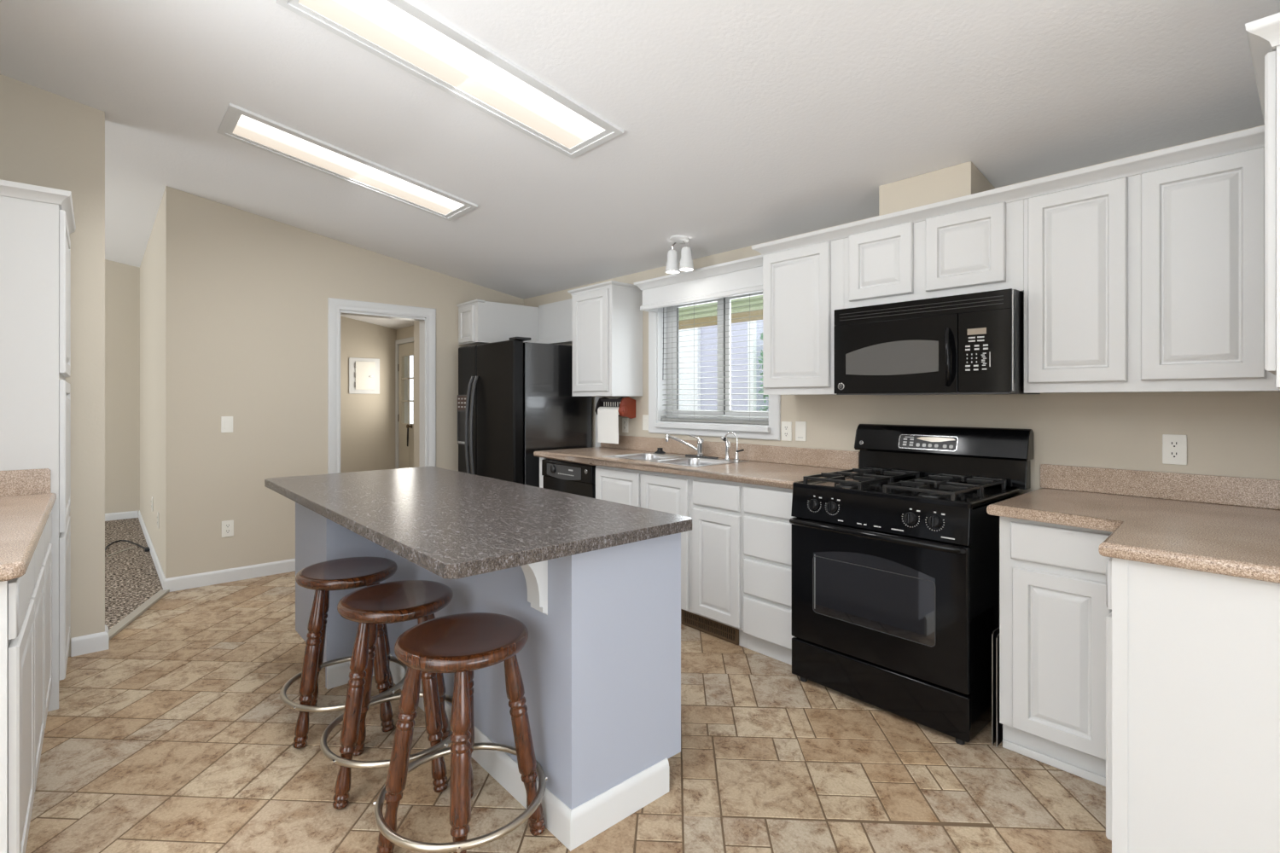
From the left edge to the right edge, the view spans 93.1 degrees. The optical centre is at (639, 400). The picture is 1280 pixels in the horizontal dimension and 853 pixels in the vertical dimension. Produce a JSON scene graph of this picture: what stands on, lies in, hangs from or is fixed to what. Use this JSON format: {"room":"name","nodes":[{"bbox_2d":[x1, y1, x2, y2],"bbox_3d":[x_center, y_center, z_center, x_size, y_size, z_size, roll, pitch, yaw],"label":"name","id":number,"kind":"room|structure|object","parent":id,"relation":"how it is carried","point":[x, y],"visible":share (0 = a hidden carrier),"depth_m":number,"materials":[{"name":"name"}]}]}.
{"room":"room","nodes":[
{"label":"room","id":0,"kind":"room"},
{"bbox_2d":[0,74,104,657],"bbox_3d":[-3.170,-0.192,2.906,0.910,2.985,0.120,0,0,-42],"label":"wall","id":1,"kind":"structure","parent":0,"point":[48,139],"depth_m":3.10,"materials":[{"name":"beige paint"}]},
{"bbox_2d":[70,624,108,657],"bbox_3d":[-3.135,1.254,2.938,0.844,0.092,0.149,0,0,-42],"label":"baseboard","id":2,"kind":"structure","parent":1,"relation":"attached to","point":[97,642],"depth_m":3.12,"materials":[{"name":"white paint"}]},
{"bbox_2d":[104,517,162,629],"bbox_3d":[-5.863,1.292,3.438,4.845,0.015,4.258,0,0,-42],"label":"floor","id":3,"kind":"structure","parent":0,"point":[131,578],"depth_m":4.51,"materials":[{"name":"brown carpet"}]},
{"bbox_2d":[106,546,134,556],"bbox_3d":[-4.384,1.279,5.123,0.011,0.008,0.300,0,0,-5],"label":"cord","id":4,"kind":"object","parent":3,"relation":"on","point":[132,547],"visible":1,"depth_m":5.12,"materials":[{"name":"beige plastic"}]},
{"bbox_2d":[104,540,150,552],"bbox_3d":[-4.486,1.270,5.295,0.307,0.029,0.677,0,0,-42],"label":"power cord","id":5,"kind":"object","parent":3,"relation":"on","point":[146,549],"visible":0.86,"depth_m":5.34,"materials":[{"name":"black rubber"}]},
{"bbox_2d":[108,589,169,640],"bbox_3d":[-3.046,1.290,3.672,0.054,0.019,0.946,0,0,-21],"label":"trim","id":6,"kind":"structure","parent":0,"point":[144,607],"depth_m":3.64,"materials":[{"name":"grey metal"}]},
{"bbox_2d":[139,191,164,574],"bbox_3d":[-4.337,-0.080,5.459,0.120,2.760,3.280,0,0,-42],"label":"wall","id":7,"kind":"structure","parent":0,"point":[152,268],"depth_m":4.97,"materials":[{"name":"beige paint"}]},
{"bbox_2d":[157,512,158,529],"bbox_3d":[-3.645,0.910,4.588,0.009,0.116,0.072,0,0,-42],"label":"wall outlet","id":8,"kind":"object","parent":7,"relation":"attached to","point":[158,512],"visible":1,"depth_m":4.57,"materials":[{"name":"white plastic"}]},
{"bbox_2d":[138,510,295,592],"bbox_3d":[-3.964,1.254,5.702,1.030,0.092,3.414,0,0,-42],"label":"baseboard","id":9,"kind":"structure","parent":7,"relation":"attached to","point":[176,584],"depth_m":4.36,"materials":[{"name":"white paint"}]},
{"bbox_2d":[104,259,396,513],"bbox_3d":[-6.288,-0.219,5.994,7.620,3.038,0.120,0,0,-42],"label":"wall","id":10,"kind":"structure","parent":0,"point":[367,421],"depth_m":6.62,"materials":[{"name":"beige paint"}]},
{"bbox_2d":[104,511,138,521],"bbox_3d":[-7.246,1.254,5.047,4.730,0.092,0.014,0,0,-42],"label":"baseboard","id":11,"kind":"structure","parent":10,"relation":"attached to","point":[130,514],"depth_m":6.53,"materials":[{"name":"white paint"}]},
{"bbox_2d":[349,357,379,394],"bbox_3d":[-3.716,-0.327,8.194,0.396,0.483,0.029,0,0,-42],"label":"breaker panel","id":12,"kind":"object","parent":10,"relation":"attached to","point":[363,373],"visible":1,"depth_m":8.19,"materials":[{"name":"white paint"}]},
{"bbox_2d":[164,186,523,578],"bbox_3d":[-2.208,-0.090,5.083,2.793,2.780,0.120,0,0,-42],"label":"wall","id":13,"kind":"structure","parent":0,"point":[247,293],"depth_m":4.43,"materials":[{"name":"beige paint"}]},
{"bbox_2d":[221,416,232,432],"bbox_3d":[-2.948,0.174,4.333,0.072,0.116,0.009,0,0,-42],"label":"wall switch","id":14,"kind":"object","parent":13,"relation":"attached to","point":[226,421],"visible":1,"depth_m":4.33,"materials":[{"name":"white plastic"}]},
{"bbox_2d":[221,520,233,537],"bbox_3d":[-2.946,0.919,4.335,0.072,0.116,0.009,0,0,-42],"label":"wall outlet","id":15,"kind":"object","parent":13,"relation":"attached to","point":[227,526],"visible":1,"depth_m":4.33,"materials":[{"name":"white plastic"}]},
{"bbox_2d":[327,297,436,474],"bbox_3d":[-2.167,0.247,5.106,0.872,2.105,0.138,0,0,-42],"label":"door frame","id":16,"kind":"structure","parent":13,"relation":"in","point":[427,325],"depth_m":5.10,"materials":[{"name":"white paint"}]},
{"bbox_2d":[456,299,538,345],"bbox_3d":[-1.270,-0.682,5.574,0.698,0.365,0.396,0,0,-42],"label":"upper cabinet","id":17,"kind":"object","parent":13,"relation":"attached to","point":[480,322],"visible":0.96,"depth_m":5.37,"materials":[{"name":"white paint"}]},
{"bbox_2d":[413,320,418,467],"bbox_3d":[-1.649,0.067,5.811,0.950,2.466,0.219,0,0,-42],"label":"wall","id":18,"kind":"structure","parent":0,"point":[416,322],"depth_m":5.54,"materials":[{"name":"beige paint"}]},
{"bbox_2d":[25,570,1111,852],"bbox_3d":[-1.214,1.301,0.323,7.620,0.002,8.500,0,0,-42],"label":"floor","id":19,"kind":"structure","parent":0,"point":[177,736],"depth_m":2.10,"materials":[{"name":"tile"}]},
{"bbox_2d":[0,553,34,852],"bbox_3d":[-1.887,0.863,1.436,0.618,0.872,0.493,0,0,-42],"label":"base cabinet","id":20,"kind":"object","parent":19,"relation":"on","point":[16,604],"visible":0.91,"depth_m":1.47,"materials":[{"name":"white paint"}]},
{"bbox_2d":[0,468,56,581],"bbox_3d":[-2.193,0.355,1.786,0.632,0.142,1.470,0,0,-42],"label":"countertop","id":21,"kind":"structure","parent":20,"relation":"on","point":[26,501],"depth_m":2.04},
{"bbox_2d":[0,468,50,496],"bbox_3d":[-2.199,0.335,1.780,0.615,0.102,1.470,0,0,-42],"label":"backsplash","id":22,"kind":"structure","parent":21,"relation":"on","point":[24,481],"depth_m":2.47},
{"bbox_2d":[30,529,44,792],"bbox_3d":[-2.211,0.863,1.798,0.618,0.872,0.476,0,0,-42],"label":"base cabinet","id":23,"kind":"object","parent":19,"relation":"on","point":[37,596],"visible":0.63,"depth_m":1.97,"materials":[{"name":"white paint"}]},
{"bbox_2d":[0,179,75,711],"bbox_3d":[-2.884,0.211,2.592,0.678,2.176,0.726,0,0,-42],"label":"pantry cabinet","id":24,"kind":"object","parent":19,"relation":"on","point":[37,223],"visible":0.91,"depth_m":2.52,"materials":[{"name":"white paint"}]},
{"bbox_2d":[41,510,52,728],"bbox_3d":[-2.528,0.863,2.152,0.618,0.872,0.474,0,0,-42],"label":"base cabinet","id":25,"kind":"object","parent":19,"relation":"on","point":[47,564],"visible":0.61,"depth_m":2.35,"materials":[{"name":"white paint"}]},
{"bbox_2d":[279,556,407,748],"bbox_3d":[-1.187,0.990,2.467,0.486,0.617,0.486,0,0,23],"label":"bar stool","id":26,"kind":"object","parent":19,"relation":"on","point":[352,573],"visible":0.88,"depth_m":2.37,"materials":[{"name":"brown wood"}]},
{"bbox_2d":[320,580,453,808],"bbox_3d":[-0.851,0.990,2.124,0.486,0.617,0.486,0,0,29],"label":"bar stool","id":27,"kind":"object","parent":19,"relation":"on","point":[395,602],"visible":0.83,"depth_m":2.01,"materials":[{"name":"brown wood"}]},
{"bbox_2d":[373,612,546,852],"bbox_3d":[-0.516,0.990,1.772,0.486,0.617,0.486,0,0,-14],"label":"bar stool","id":28,"kind":"object","parent":19,"relation":"on","point":[460,644],"visible":1,"depth_m":1.71,"materials":[{"name":"brown wood"}]},
{"bbox_2d":[264,465,692,851],"bbox_3d":[-0.862,0.850,2.571,0.880,0.900,2.178,0,0,-42],"label":"kitchen island","id":29,"kind":"object","parent":19,"relation":"on","point":[594,584],"visible":0.82,"depth_m":1.96,"materials":[{"name":"grey paint"}]},
{"bbox_2d":[264,465,692,579],"bbox_3d":[-0.862,0.419,2.571,0.880,0.038,2.178,0,0,-42],"label":"island countertop","id":30,"kind":"structure","parent":29,"relation":"on","point":[450,524],"depth_m":2.07,"materials":[{"name":"grey laminate"}]},
{"bbox_2d":[457,337,592,487],"bbox_3d":[-1.027,0.406,5.170,0.817,1.777,0.974,0,0,-42],"label":"refrigerator","id":31,"kind":"object","parent":19,"relation":"on","point":[515,400],"visible":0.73,"depth_m":4.82,"materials":[{"name":"black metal"}]},
{"bbox_2d":[539,457,545,488],"bbox_3d":[-0.507,0.863,4.772,0.628,0.872,0.060,0,0,-42],"label":"filler panel","id":32,"kind":"object","parent":19,"relation":"on","point":[541,477],"visible":0.02,"depth_m":4.56,"materials":[{"name":"white paint"}]},
{"bbox_2d":[541,458,595,498],"bbox_3d":[-0.302,0.866,4.496,0.655,0.868,0.620,0,0,-42],"label":"dishwasher","id":33,"kind":"object","parent":19,"relation":"on","point":[567,477],"visible":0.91,"depth_m":4.26,"materials":[{"name":"black"}]},
{"bbox_2d":[595,465,691,612],"bbox_3d":[0.219,0.863,3.953,0.638,0.872,0.876,0,0,-42],"label":"base cabinet","id":34,"kind":"object","parent":19,"relation":"on","point":[658,491],"visible":0.3,"depth_m":3.62,"materials":[{"name":"white paint"}]},
{"bbox_2d":[533,435,859,489],"bbox_3d":[0.204,0.359,3.938,0.679,0.153,2.293,0,0,-42],"label":"countertop","id":35,"kind":"structure","parent":34,"relation":"on","point":[779,467],"depth_m":3.65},
{"bbox_2d":[605,452,749,466],"bbox_3d":[0.214,0.469,3.982,0.495,0.172,0.874,0,0,-42],"label":"sink","id":36,"kind":"object","parent":35,"relation":"in","point":[676,459],"visible":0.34,"depth_m":4.02,"materials":[{"name":"silver metal"}]},
{"bbox_2d":[654,448,665,453],"bbox_3d":[0.144,0.364,4.369,0.080,0.038,0.080,0,0,-42],"label":"stopper","id":37,"kind":"object","parent":36,"relation":"on","point":[660,450],"visible":1,"depth_m":4.35,"materials":[{"name":"black rubber"}]},
{"bbox_2d":[721,436,730,460],"bbox_3d":[0.549,0.307,3.877,0.064,0.153,0.040,0,0,13],"label":"sprayer","id":38,"kind":"object","parent":36,"relation":"on","point":[727,445],"visible":0.98,"depth_m":3.86,"materials":[{"name":"silver metal"}]},
{"bbox_2d":[665,434,718,459],"bbox_3d":[0.360,0.309,4.107,0.400,0.148,0.099,0,0,36],"label":"faucet","id":39,"kind":"object","parent":35,"relation":"on","point":[700,450],"visible":1,"depth_m":4.07,"materials":[{"name":"grey metal"}]},
{"bbox_2d":[722,431,744,461],"bbox_3d":[0.594,0.292,3.807,0.154,0.186,0.046,0,0,43],"label":"tap","id":40,"kind":"object","parent":35,"relation":"on","point":[736,457],"visible":0.99,"depth_m":3.79,"materials":[{"name":"silver metal"}]},
{"bbox_2d":[691,477,747,648],"bbox_3d":[0.635,0.863,3.489,0.638,0.872,0.368,0,0,-42],"label":"base cabinet","id":41,"kind":"object","parent":19,"relation":"on","point":[717,506],"visible":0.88,"depth_m":3.26,"materials":[{"name":"white paint"}]},
{"bbox_2d":[680,609,738,645],"bbox_3d":[0.383,1.252,3.365,0.010,0.091,0.419,0,0,-42],"label":"floor vent","id":42,"kind":"object","parent":41,"relation":"attached to","point":[720,631],"visible":0.97,"depth_m":3.35,"materials":[{"name":"black metal"}]},
{"bbox_2d":[743,482,794,665],"bbox_3d":[0.871,0.863,3.225,0.638,0.872,0.337,0,0,-42],"label":"base cabinet","id":43,"kind":"object","parent":19,"relation":"on","point":[767,510],"visible":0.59,"depth_m":3.02,"materials":[{"name":"white paint"}]},
{"bbox_2d":[789,424,1033,744],"bbox_3d":[1.200,0.714,2.746,0.758,1.172,0.810,0,0,-42],"label":"stove","id":44,"kind":"object","parent":19,"relation":"on","point":[895,558],"visible":0.99,"depth_m":2.52,"materials":[{"name":"black metal"}]},
{"bbox_2d":[792,472,1023,508],"bbox_3d":[1.199,0.395,2.754,0.610,0.019,0.782,0,0,-42],"label":"cooktop","id":45,"kind":"object","parent":44,"relation":"in","point":[981,498],"depth_m":2.58,"materials":[{"name":"black metal"}]},
{"bbox_2d":[991,627,999,745],"bbox_3d":[1.454,1.083,2.396,0.357,0.426,0.004,0,0,-42],"label":"baking tray","id":46,"kind":"object","parent":19,"relation":"on","point":[995,632],"visible":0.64,"depth_m":2.29,"materials":[{"name":"black metal"}]},
{"bbox_2d":[995,634,1002,747],"bbox_3d":[1.464,1.088,2.385,0.357,0.416,0.004,0,0,-42],"label":"baking tray","id":47,"kind":"object","parent":19,"relation":"on","point":[998,726],"visible":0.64,"depth_m":2.27,"materials":[{"name":"black metal"}]},
{"bbox_2d":[999,516,1112,786],"bbox_3d":[1.697,0.863,2.302,0.638,0.872,0.412,0,0,-42],"label":"base cabinet","id":48,"kind":"object","parent":19,"relation":"on","point":[1054,611],"visible":0.67,"depth_m":2.12,"materials":[{"name":"white paint"}]},
{"bbox_2d":[1105,558,1279,852],"bbox_3d":[1.644,0.863,1.578,0.443,0.872,0.628,0,0,-42],"label":"base cabinet","id":49,"kind":"object","parent":19,"relation":"on","point":[1193,657],"visible":0.86,"depth_m":1.53,"materials":[{"name":"white paint"}]},
{"bbox_2d":[986,464,1279,583],"bbox_3d":[1.723,0.354,1.932,1.089,0.144,1.054,0,0,-42],"label":"countertop","id":50,"kind":"structure","parent":49,"relation":"on","point":[1227,526],"depth_m":2.07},
{"bbox_2d":[0,0,1279,329],"bbox_3d":[-2.333,-1.386,1.536,7.970,0.845,12.040,0,0,-42],"label":"ceiling","id":51,"kind":"structure","parent":0,"point":[744,123],"depth_m":2.54,"materials":[{"name":"white paint"}]},
{"bbox_2d":[216,103,477,221],"bbox_3d":[-1.623,-1.314,3.492,1.292,0.228,0.400,0,0,-42],"label":"ceiling light","id":52,"kind":"object","parent":51,"relation":"attached to","point":[239,124],"visible":1,"depth_m":3.41,"materials":[{"name":"white paint"}]},
{"bbox_2d":[275,0,623,158],"bbox_3d":[-0.685,-1.314,2.443,1.292,0.228,0.395,0,0,-42],"label":"ceiling light","id":53,"kind":"object","parent":51,"relation":"attached to","point":[402,33],"visible":1,"depth_m":2.41,"materials":[{"name":"white paint"}]},
{"bbox_2d":[665,234,693,273],"bbox_3d":[0.254,-0.942,3.914,0.124,0.218,0.211,0,0,-42],"label":"light","id":54,"kind":"object","parent":51,"relation":"attached to","point":[673,266],"visible":1,"depth_m":3.89,"materials":[{"name":"white paint"}]},
{"bbox_2d":[396,124,1279,494],"bbox_3d":[0.574,0.120,4.150,0.150,2.360,12.020,0,0,-42],"label":"wall","id":55,"kind":"structure","parent":0,"point":[1230,433],"depth_m":2.60,"materials":[{"name":"beige paint"}]},
{"bbox_2d":[395,337,413,469],"bbox_3d":[-3.043,0.233,8.146,0.210,2.135,0.990,0,0,-42],"label":"door","id":56,"kind":"structure","parent":55,"relation":"in","point":[404,347],"depth_m":8.38,"materials":[{"name":"white paint"}]},
{"bbox_2d":[407,428,408,446],"bbox_3d":[-3.085,0.493,8.061,0.019,0.247,0.044,0,0,-42],"label":"strap","id":57,"kind":"object","parent":56,"relation":"hanging from","point":[407,428],"visible":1,"depth_m":8.05,"materials":[{"name":"black rubber"}]},
{"bbox_2d":[413,355,413,424],"bbox_3d":[-2.986,-0.125,8.318,0.028,1.150,0.620,0,0,-42],"label":"door curtain","id":58,"kind":"object","parent":56,"relation":"hanging from","point":[413,356],"visible":0.02,"depth_m":8.55,"materials":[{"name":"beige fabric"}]},
{"bbox_2d":[534,298,572,344],"bbox_3d":[-0.654,-0.688,5.320,0.119,0.375,0.833,0,0,-42],"label":"panel","id":59,"kind":"object","parent":55,"relation":"attached to","point":[555,318],"visible":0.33,"depth_m":5.40,"materials":[{"name":"white paint"}]},
{"bbox_2d":[595,396,601,447],"bbox_3d":[-0.345,0.390,5.053,0.016,1.780,0.068,0,0,-42],"label":"trim strip","id":60,"kind":"object","parent":55,"relation":"attached to","point":[597,445],"visible":0.21,"depth_m":5.06,"materials":[{"name":"white paint"}]},
{"bbox_2d":[567,280,642,396],"bbox_3d":[-0.269,-0.450,4.730,0.332,0.839,0.555,0,0,-42],"label":"upper cabinet","id":61,"kind":"object","parent":55,"relation":"attached to","point":[608,316],"visible":0.93,"depth_m":4.57,"materials":[{"name":"white paint"}]},
{"bbox_2d":[594,396,635,418],"bbox_3d":[-0.188,0.060,4.759,0.171,0.170,0.326,0,0,-42],"label":"paper towel holder","id":62,"kind":"object","parent":55,"relation":"attached to","point":[626,405],"visible":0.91,"depth_m":4.69,"materials":[{"name":"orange plastic"}]},
{"bbox_2d":[597,407,619,444],"bbox_3d":[-0.228,0.194,4.737,0.063,0.283,0.258,0,0,-42],"label":"paper towel roll","id":63,"kind":"object","parent":62,"relation":"hanging from","point":[608,417],"visible":0.84,"depth_m":4.71,"materials":[{"name":"white paper"}]},
{"bbox_2d":[622,418,628,432],"bbox_3d":[-0.118,0.200,4.805,0.009,0.116,0.072,0,0,-42],"label":"wall outlet","id":64,"kind":"object","parent":55,"relation":"attached to","point":[625,421],"visible":1,"depth_m":4.80,"materials":[{"name":"white plastic"}]},
{"bbox_2d":[642,414,648,430],"bbox_3d":[0.044,0.172,4.622,0.009,0.116,0.072,0,0,-42],"label":"wall switch","id":65,"kind":"object","parent":55,"relation":"attached to","point":[645,418],"visible":1,"depth_m":4.62,"materials":[{"name":"white plastic"}]},
{"bbox_2d":[633,255,762,312],"bbox_3d":[0.439,-0.759,4.048,0.186,0.205,1.254,0,0,-42],"label":"window valance","id":66,"kind":"object","parent":55,"relation":"attached to","point":[744,276],"visible":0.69,"depth_m":3.98,"materials":[{"name":"white paint"}]},
{"bbox_2d":[648,291,780,441],"bbox_3d":[0.505,-0.302,4.189,0.198,1.100,1.182,0,0,-42],"label":"window","id":67,"kind":"structure","parent":55,"relation":"in","point":[772,431],"depth_m":4.31,"materials":[{"name":"white paint"}]},
{"bbox_2d":[661,291,768,424],"bbox_3d":[0.501,-0.304,4.185,0.069,0.919,0.990,0,0,-42],"label":"window blind","id":68,"kind":"object","parent":67,"relation":"attached to","point":[694,420],"visible":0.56,"depth_m":4.18,"materials":[{"name":"grey plastic"}]},
{"bbox_2d":[600,435,859,470],"bbox_3d":[0.442,0.334,4.164,0.023,0.104,2.273,0,0,-42],"label":"backsplash","id":69,"kind":"structure","parent":55,"relation":"attached to","point":[847,460],"depth_m":3.82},
{"bbox_2d":[781,421,791,441],"bbox_3d":[0.888,0.189,3.679,0.009,0.116,0.072,0,0,-42],"label":"wall outlet","id":70,"kind":"object","parent":55,"relation":"attached to","point":[786,426],"visible":1,"depth_m":3.67,"materials":[{"name":"white plastic"}]},
{"bbox_2d":[795,421,806,441],"bbox_3d":[0.955,0.185,3.606,0.006,0.116,0.072,0,0,-42],"label":"wall switch","id":71,"kind":"object","parent":55,"relation":"attached to","point":[800,427],"visible":1,"depth_m":3.60,"materials":[{"name":"white plastic"}]},
{"bbox_2d":[762,238,843,395],"bbox_3d":[0.972,-0.432,3.349,0.324,0.805,0.496,0,0,-42],"label":"upper cabinet","id":72,"kind":"object","parent":55,"relation":"attached to","point":[803,288],"visible":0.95,"depth_m":3.24,"materials":[{"name":"white paint"}]},
{"bbox_2d":[751,12,1279,255],"bbox_3d":[1.424,-0.847,2.472,0.790,0.055,2.630,0,0,-21],"label":"crown molding","id":73,"kind":"structure","parent":72,"relation":"on","point":[1263,34],"depth_m":2.27,"materials":[{"name":"white paint"}]},
{"bbox_2d":[843,199,1023,308],"bbox_3d":[1.404,-0.641,2.866,0.324,0.388,0.798,0,0,-42],"label":"upper cabinet","id":74,"kind":"object","parent":55,"relation":"attached to","point":[979,249],"visible":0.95,"depth_m":2.71,"materials":[{"name":"white paint"}]},
{"bbox_2d":[833,288,1040,395],"bbox_3d":[1.353,-0.235,2.813,0.468,0.420,0.778,0,0,-42],"label":"microwave","id":75,"kind":"object","parent":74,"relation":"attached to","point":[968,344],"visible":1,"depth_m":2.62,"materials":[{"name":"black metal"}]},
{"bbox_2d":[878,161,994,215],"bbox_3d":[1.407,-0.868,2.881,0.299,0.336,0.413,0,0,-42],"label":"cover","id":76,"kind":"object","parent":55,"relation":"attached to","point":[962,179],"depth_m":2.75,"materials":[{"name":"beige paint"}]},
{"bbox_2d":[1024,146,1279,393],"bbox_3d":[1.915,-0.432,2.294,0.324,0.805,0.734,0,0,-42],"label":"upper cabinet","id":77,"kind":"object","parent":55,"relation":"attached to","point":[1154,281],"visible":0.97,"depth_m":2.16,"materials":[{"name":"white paint"}]},
{"bbox_2d":[1040,464,1279,509],"bbox_3d":[1.728,0.334,1.936,1.077,0.104,1.054,0,0,-42],"label":"backsplash","id":78,"kind":"structure","parent":55,"relation":"attached to","point":[1263,493],"depth_m":2.35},
{"bbox_2d":[1162,434,1186,465],"bbox_3d":[2.074,0.192,2.354,0.009,0.116,0.072,0,0,-42],"label":"wall outlet","id":79,"kind":"object","parent":55,"relation":"attached to","point":[1174,447],"visible":1,"depth_m":2.35,"materials":[{"name":"white plastic"}]},
{"bbox_2d":[1169,451,1180,459],"bbox_3d":[2.072,0.212,2.353,0.002,0.029,0.033,0,0,-42],"label":"receptacle","id":80,"kind":"object","parent":79,"relation":"attached to","point":[1172,455],"depth_m":2.35,"materials":[{"name":"white plastic"}]},
{"bbox_2d":[1169,441,1180,448],"bbox_3d":[2.072,0.172,2.353,0.002,0.029,0.033,0,0,-42],"label":"receptacle","id":81,"kind":"object","parent":79,"relation":"attached to","point":[1172,444],"depth_m":2.35,"materials":[{"name":"white plastic"}]},
{"bbox_2d":[1264,45,1279,388],"bbox_3d":[1.972,-0.432,1.660,1.084,0.805,0.323,0,0,-42],"label":"upper cabinet","id":82,"kind":"object","parent":55,"relation":"attached to","point":[1271,60],"visible":1,"depth_m":1.42,"materials":[{"name":"white paint"}]},
{"label":"outside","id":83,"kind":"structure","parent":0,"visible":0},
{"bbox_3d":[4.439,1.575,7.996,10.720,0.050,18.000,0,0,-42],"label":"ground","id":84,"kind":"structure","parent":83,"visible":0},
{"bbox_2d":[678,294,762,330],"bbox_3d":[0.965,0.075,5.895,2.660,2.950,9.500,0,0,-42],"label":"patio cover","id":85,"kind":"object","parent":84,"relation":"on","point":[754,301],"depth_m":7.46,"materials":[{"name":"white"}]},
{"bbox_2d":[678,320,768,411],"bbox_3d":[1.747,-0.375,13.136,3.880,3.850,4.750,0,0,-42],"label":"house","id":86,"kind":"structure","parent":84,"relation":"on","point":[754,324],"depth_m":10.81,"materials":[{"name":"grey"}]},
{"bbox_2d":[757,332,768,411],"bbox_3d":[2.364,0.217,9.809,0.943,2.665,0.965,0,0,-42],"label":"shrub","id":87,"kind":"object","parent":84,"relation":"on","point":[761,334],"visible":0.02,"depth_m":9.87,"materials":[{"name":"green plant"}]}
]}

